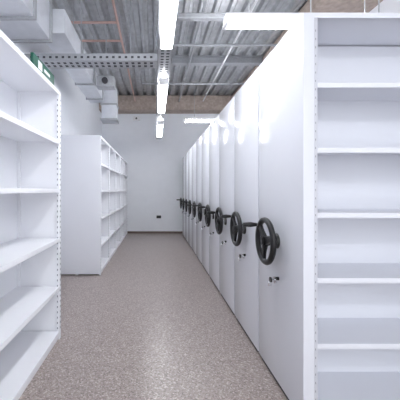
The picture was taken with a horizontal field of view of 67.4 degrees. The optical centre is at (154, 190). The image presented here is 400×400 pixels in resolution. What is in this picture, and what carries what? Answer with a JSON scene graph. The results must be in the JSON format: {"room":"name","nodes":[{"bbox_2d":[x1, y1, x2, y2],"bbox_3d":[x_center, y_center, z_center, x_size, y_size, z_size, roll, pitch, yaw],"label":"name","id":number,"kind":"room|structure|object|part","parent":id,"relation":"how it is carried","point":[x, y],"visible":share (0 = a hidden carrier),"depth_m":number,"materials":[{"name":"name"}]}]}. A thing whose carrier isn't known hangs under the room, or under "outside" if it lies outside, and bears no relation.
{"room":"archive storage room","nodes":[
{"label":"archive storage room","id":0,"kind":"room"},
{"bbox_2d":[4,43,101,135],"bbox_3d":[-1.810,-0.900,3.575,0.100,4.600,12.550,0,0,0],"label":"wall","id":1,"kind":"structure","parent":0,"point":[79,116],"depth_m":6.22,"materials":[{"name":"paint"}]},
{"bbox_2d":[96,15,115,89],"bbox_3d":[-0.830,-2.370,4.980,0.300,1.260,0.240,0,0,0],"label":"projector","id":2,"kind":"object","parent":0,"point":[103,82],"depth_m":4.90,"materials":[{"name":"white plastic"}]},
{"bbox_2d":[19,233,287,399],"bbox_3d":[0.770,1.450,3.575,5.260,0.100,12.550,0,0,0],"label":"floor","id":3,"kind":"structure","parent":0,"point":[154,324],"depth_m":2.80,"materials":[{"name":"concrete"}]},
{"bbox_2d":[0,30,60,399],"bbox_3d":[-1.101,0.230,0.774,0.404,2.340,4.095,0,0,0],"label":"shelving unit","id":4,"kind":"object","parent":3,"relation":"on","point":[30,110],"visible":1,"depth_m":2.67,"materials":[{"name":"paint"}]},
{"bbox_3d":[-1.300,0.207,0.775,0.006,2.285,4.050,0,0,0],"label":"panel","id":5,"kind":"part","parent":4,"relation":"part of","materials":[{"name":"paint"}]},
{"bbox_2d":[30,52,53,84],"bbox_3d":[-0.960,-1.005,2.505,0.080,0.130,0.470,0,0,0],"label":"exit sign","id":6,"kind":"object","parent":4,"relation":"on","point":[34,59],"visible":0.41,"depth_m":2.43,"materials":[{"name":"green plastic"}]},
{"bbox_2d":[61,135,126,274],"bbox_3d":[-1.298,0.235,7.263,0.803,2.330,4.757,0,0,0],"label":"shelving unit","id":7,"kind":"object","parent":3,"relation":"on","point":[93,174],"visible":0.97,"depth_m":4.88,"materials":[{"name":"paint"}]},
{"bbox_3d":[-1.298,0.225,4.891,0.803,2.310,0.012,0,0,0],"label":"panel","id":8,"kind":"part","parent":7,"relation":"part of","materials":[{"name":"paint"}]},
{"bbox_2d":[177,156,184,236],"bbox_3d":[1.850,0.170,9.065,2.360,2.460,0.769,0,0,0],"label":"shelving unit","id":9,"kind":"object","parent":3,"relation":"on","point":[183,211],"visible":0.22,"depth_m":8.96,"materials":[{"name":"paint"}]},
{"bbox_3d":[0.912,0.170,9.065,0.065,2.460,0.769,0,0,0],"label":"panel","id":10,"kind":"part","parent":9,"relation":"part of","materials":[{"name":"paint"}]},
{"bbox_2d":[179,152,187,241],"bbox_3d":[1.850,0.170,8.294,2.360,2.460,0.769,0,0,0],"label":"shelving unit","id":11,"kind":"object","parent":3,"relation":"on","point":[186,154],"visible":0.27,"depth_m":8.24,"materials":[{"name":"paint"}]},
{"bbox_3d":[0.912,0.170,8.294,0.065,2.460,0.769,0,0,0],"label":"panel","id":12,"kind":"part","parent":11,"relation":"part of","materials":[{"name":"paint"}]},
{"bbox_2d":[181,148,190,246],"bbox_3d":[1.850,0.170,7.524,2.360,2.460,0.769,0,0,0],"label":"shelving unit","id":13,"kind":"object","parent":3,"relation":"on","point":[189,151],"visible":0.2,"depth_m":7.53,"materials":[{"name":"paint"}]},
{"bbox_3d":[0.912,0.170,7.524,0.065,2.460,0.769,0,0,0],"label":"panel","id":14,"kind":"part","parent":13,"relation":"part of","materials":[{"name":"paint"}]},
{"bbox_2d":[184,142,195,254],"bbox_3d":[1.850,0.170,6.755,2.360,2.460,0.769,0,0,0],"label":"shelving unit","id":15,"kind":"object","parent":3,"relation":"on","point":[193,148],"visible":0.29,"depth_m":6.74,"materials":[{"name":"paint"}]},
{"bbox_3d":[0.912,0.170,6.755,0.065,2.460,0.769,0,0,0],"label":"panel","id":16,"kind":"part","parent":15,"relation":"part of","materials":[{"name":"paint"}]},
{"bbox_2d":[187,135,201,263],"bbox_3d":[1.850,0.170,5.984,2.360,2.460,0.769,0,0,0],"label":"shelving unit","id":17,"kind":"object","parent":3,"relation":"on","point":[199,141],"visible":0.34,"depth_m":5.96,"materials":[{"name":"paint"}]},
{"bbox_3d":[0.912,0.170,5.984,0.065,2.460,0.769,0,0,0],"label":"panel","id":18,"kind":"part","parent":17,"relation":"part of","materials":[{"name":"paint"}]},
{"bbox_2d":[192,127,208,274],"bbox_3d":[1.850,0.170,5.215,2.360,2.460,0.769,0,0,0],"label":"shelving unit","id":19,"kind":"object","parent":3,"relation":"on","point":[205,136],"visible":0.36,"depth_m":5.14,"materials":[{"name":"paint"}]},
{"bbox_3d":[0.912,0.170,5.215,0.065,2.460,0.769,0,0,0],"label":"panel","id":20,"kind":"part","parent":19,"relation":"part of","materials":[{"name":"paint"}]},
{"bbox_2d":[199,115,218,290],"bbox_3d":[1.850,0.170,4.444,2.360,2.460,0.769,0,0,0],"label":"shelving unit","id":21,"kind":"object","parent":3,"relation":"on","point":[213,204],"visible":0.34,"depth_m":4.39,"materials":[{"name":"paint"}]},
{"bbox_3d":[0.912,0.170,4.444,0.065,2.460,0.769,0,0,0],"label":"panel","id":22,"kind":"part","parent":21,"relation":"part of","materials":[{"name":"paint"}]},
{"bbox_2d":[207,97,233,313],"bbox_3d":[1.850,0.170,3.675,2.360,2.460,0.769,0,0,0],"label":"shelving unit","id":23,"kind":"object","parent":3,"relation":"on","point":[226,116],"visible":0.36,"depth_m":3.63,"materials":[{"name":"paint"}]},
{"bbox_3d":[0.912,0.170,3.675,0.065,2.460,0.769,0,0,0],"label":"panel","id":24,"kind":"part","parent":23,"relation":"part of","materials":[{"name":"paint"}]},
{"bbox_2d":[221,67,258,351],"bbox_3d":[1.850,0.170,2.905,2.360,2.460,0.769,0,0,0],"label":"shelving unit","id":25,"kind":"object","parent":3,"relation":"on","point":[246,100],"visible":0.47,"depth_m":2.81,"materials":[{"name":"paint"}]},
{"bbox_3d":[0.912,0.170,2.905,0.065,2.460,0.769,0,0,0],"label":"panel","id":26,"kind":"part","parent":25,"relation":"part of","materials":[{"name":"paint"}]},
{"bbox_2d":[243,13,399,399],"bbox_3d":[1.850,0.170,2.135,2.360,2.460,0.769,0,0,0],"label":"shelving unit","id":27,"kind":"object","parent":3,"relation":"on","point":[327,233],"visible":1,"depth_m":2.08,"materials":[{"name":"paint"}]},
{"bbox_3d":[0.912,0.170,2.135,0.065,2.460,0.769,0,0,0],"label":"panel","id":28,"kind":"part","parent":27,"relation":"part of","materials":[{"name":"paint"}]},
{"bbox_2d":[102,114,218,230],"bbox_3d":[0.770,-0.900,9.800,5.060,4.600,0.100,0,0,0],"label":"wall","id":29,"kind":"structure","parent":0,"point":[154,166],"depth_m":9.75,"materials":[{"name":"paint"}]},
{"bbox_2d":[133,116,139,120],"bbox_3d":[-0.610,-2.390,9.700,0.220,0.140,0.100,0,0,0],"label":"detector","id":30,"kind":"object","parent":29,"relation":"attached to","point":[135,118],"visible":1,"depth_m":9.67,"materials":[{"name":"white plastic"}]},
{"bbox_2d":[127,231,182,232],"bbox_3d":[0.770,1.365,9.742,5.060,0.070,0.015,0,0,0],"label":"baseboard","id":31,"kind":"structure","parent":29,"relation":"attached to","point":[127,231],"depth_m":9.74,"materials":[{"name":"plastic"}]},
{"bbox_2d":[53,0,307,95],"bbox_3d":[0.770,-3.100,3.575,5.060,0.200,12.350,0,0,0],"label":"ceiling","id":32,"kind":"structure","parent":0,"point":[144,13],"depth_m":5.80,"materials":[{"name":"grey metal"}]},
{"bbox_2d":[0,0,52,42],"bbox_3d":[-1.465,-2.348,0.500,0.580,1.305,5.800,0,0,0],"label":"air duct","id":33,"kind":"object","parent":32,"relation":"hanging from","point":[21,21],"visible":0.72,"depth_m":3.09,"materials":[{"name":"metal"}]},
{"bbox_2d":[47,0,118,123],"bbox_3d":[-1.065,-2.220,4.860,0.590,1.560,2.920,0,0,0],"label":"air duct","id":34,"kind":"object","parent":32,"relation":"hanging from","point":[66,40],"visible":0.77,"depth_m":4.57,"materials":[{"name":"metal"}]},
{"bbox_2d":[24,0,157,67],"bbox_3d":[-0.860,-2.275,3.619,1.780,1.451,0.224,0,0,0],"label":"cable tray","id":35,"kind":"object","parent":32,"relation":"hanging from","point":[81,60],"visible":0.79,"depth_m":3.53,"materials":[{"name":"grey metal"}]},
{"bbox_2d":[71,0,135,101],"bbox_3d":[-1.177,-2.889,6.100,1.159,0.222,6.200,0,0,0],"label":"pipe","id":36,"kind":"object","parent":32,"relation":"attached to","point":[113,1],"visible":0.79,"depth_m":5.00,"materials":[{"name":"orange metal"}]},
{"bbox_2d":[157,121,162,136],"bbox_3d":[0.120,-2.239,7.350,0.124,1.523,1.550,0,0,0],"label":"fluorescent light","id":37,"kind":"object","parent":32,"relation":"hanging from","point":[160,123],"visible":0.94,"depth_m":7.01,"materials":[{"name":"white plastic"}]},
{"bbox_2d":[158,78,167,112],"bbox_3d":[0.120,-2.239,4.850,0.124,1.523,1.550,0,0,0],"label":"fluorescent light","id":38,"kind":"object","parent":32,"relation":"hanging from","point":[163,82],"visible":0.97,"depth_m":4.52,"materials":[{"name":"white plastic"}]},
{"bbox_2d":[99,95,230,113],"bbox_3d":[0.319,-2.774,9.499,4.153,0.448,0.498,0,0,0],"label":"cross beam","id":39,"kind":"structure","parent":32,"relation":"attached to","point":[144,104],"depth_m":9.25,"materials":[{"name":"brown concrete"}]},
{"bbox_2d":[156,0,178,138],"bbox_3d":[0.119,-2.309,3.350,0.174,1.381,11.700,0,0,0],"label":"cable tray","id":40,"kind":"object","parent":32,"relation":"hanging from","point":[164,56],"visible":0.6,"depth_m":3.78,"materials":[{"name":"white metal"}]},
{"bbox_2d":[161,0,177,49],"bbox_3d":[0.120,-2.239,2.320,0.124,1.523,1.550,0,0,0],"label":"fluorescent light","id":41,"kind":"object","parent":32,"relation":"hanging from","point":[169,7],"visible":1,"depth_m":2.61,"materials":[{"name":"white plastic"}]},
{"bbox_2d":[184,53,215,122],"bbox_3d":[1.380,-2.248,6.400,1.500,1.503,0.124,0,0,0],"label":"fluorescent light","id":42,"kind":"object","parent":32,"relation":"hanging from","point":[186,119],"visible":0.47,"depth_m":6.34,"materials":[{"name":"white plastic"}]},
{"bbox_2d":[143,0,276,101],"bbox_3d":[1.045,-2.869,5.100,2.690,0.262,8.200,0,0,0],"label":"conduit","id":43,"kind":"object","parent":32,"relation":"attached to","point":[194,44],"visible":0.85,"depth_m":5.63,"materials":[{"name":"grey metal"}]},
{"bbox_2d":[171,56,262,65],"bbox_3d":[0.319,-2.917,6.600,4.153,0.163,0.140,0,0,0],"label":"joist","id":44,"kind":"object","parent":32,"relation":"attached to","point":[176,60],"visible":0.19,"depth_m":6.59,"materials":[{"name":"grey metal"}]},
{"bbox_2d":[177,0,379,20],"bbox_3d":[1.560,-2.380,3.030,2.680,1.240,0.060,0,0,0],"label":"ceiling light","id":45,"kind":"object","parent":32,"relation":"attached to","point":[203,16],"visible":0.12,"depth_m":3.00,"materials":[{"name":"white metal"}]},
{"bbox_2d":[223,0,364,29],"bbox_3d":[1.380,-2.248,2.680,1.500,1.503,0.124,0,0,0],"label":"fluorescent light","id":46,"kind":"object","parent":32,"relation":"hanging from","point":[249,20],"visible":0.5,"depth_m":2.62,"materials":[{"name":"white plastic"}]},
{"bbox_2d":[231,0,382,98],"bbox_3d":[2.849,-2.874,3.574,0.898,0.248,12.348,0,0,0],"label":"beam","id":47,"kind":"structure","parent":32,"relation":"attached to","point":[317,6],"depth_m":4.47,"materials":[{"name":"brown concrete"}]},
{"bbox_2d":[369,0,399,12],"bbox_3d":[3.350,-0.900,3.575,0.100,4.600,12.550,0,0,0],"label":"wall","id":48,"kind":"structure","parent":0,"point":[386,6],"depth_m":4.17,"materials":[{"name":"paint"}]}
]}

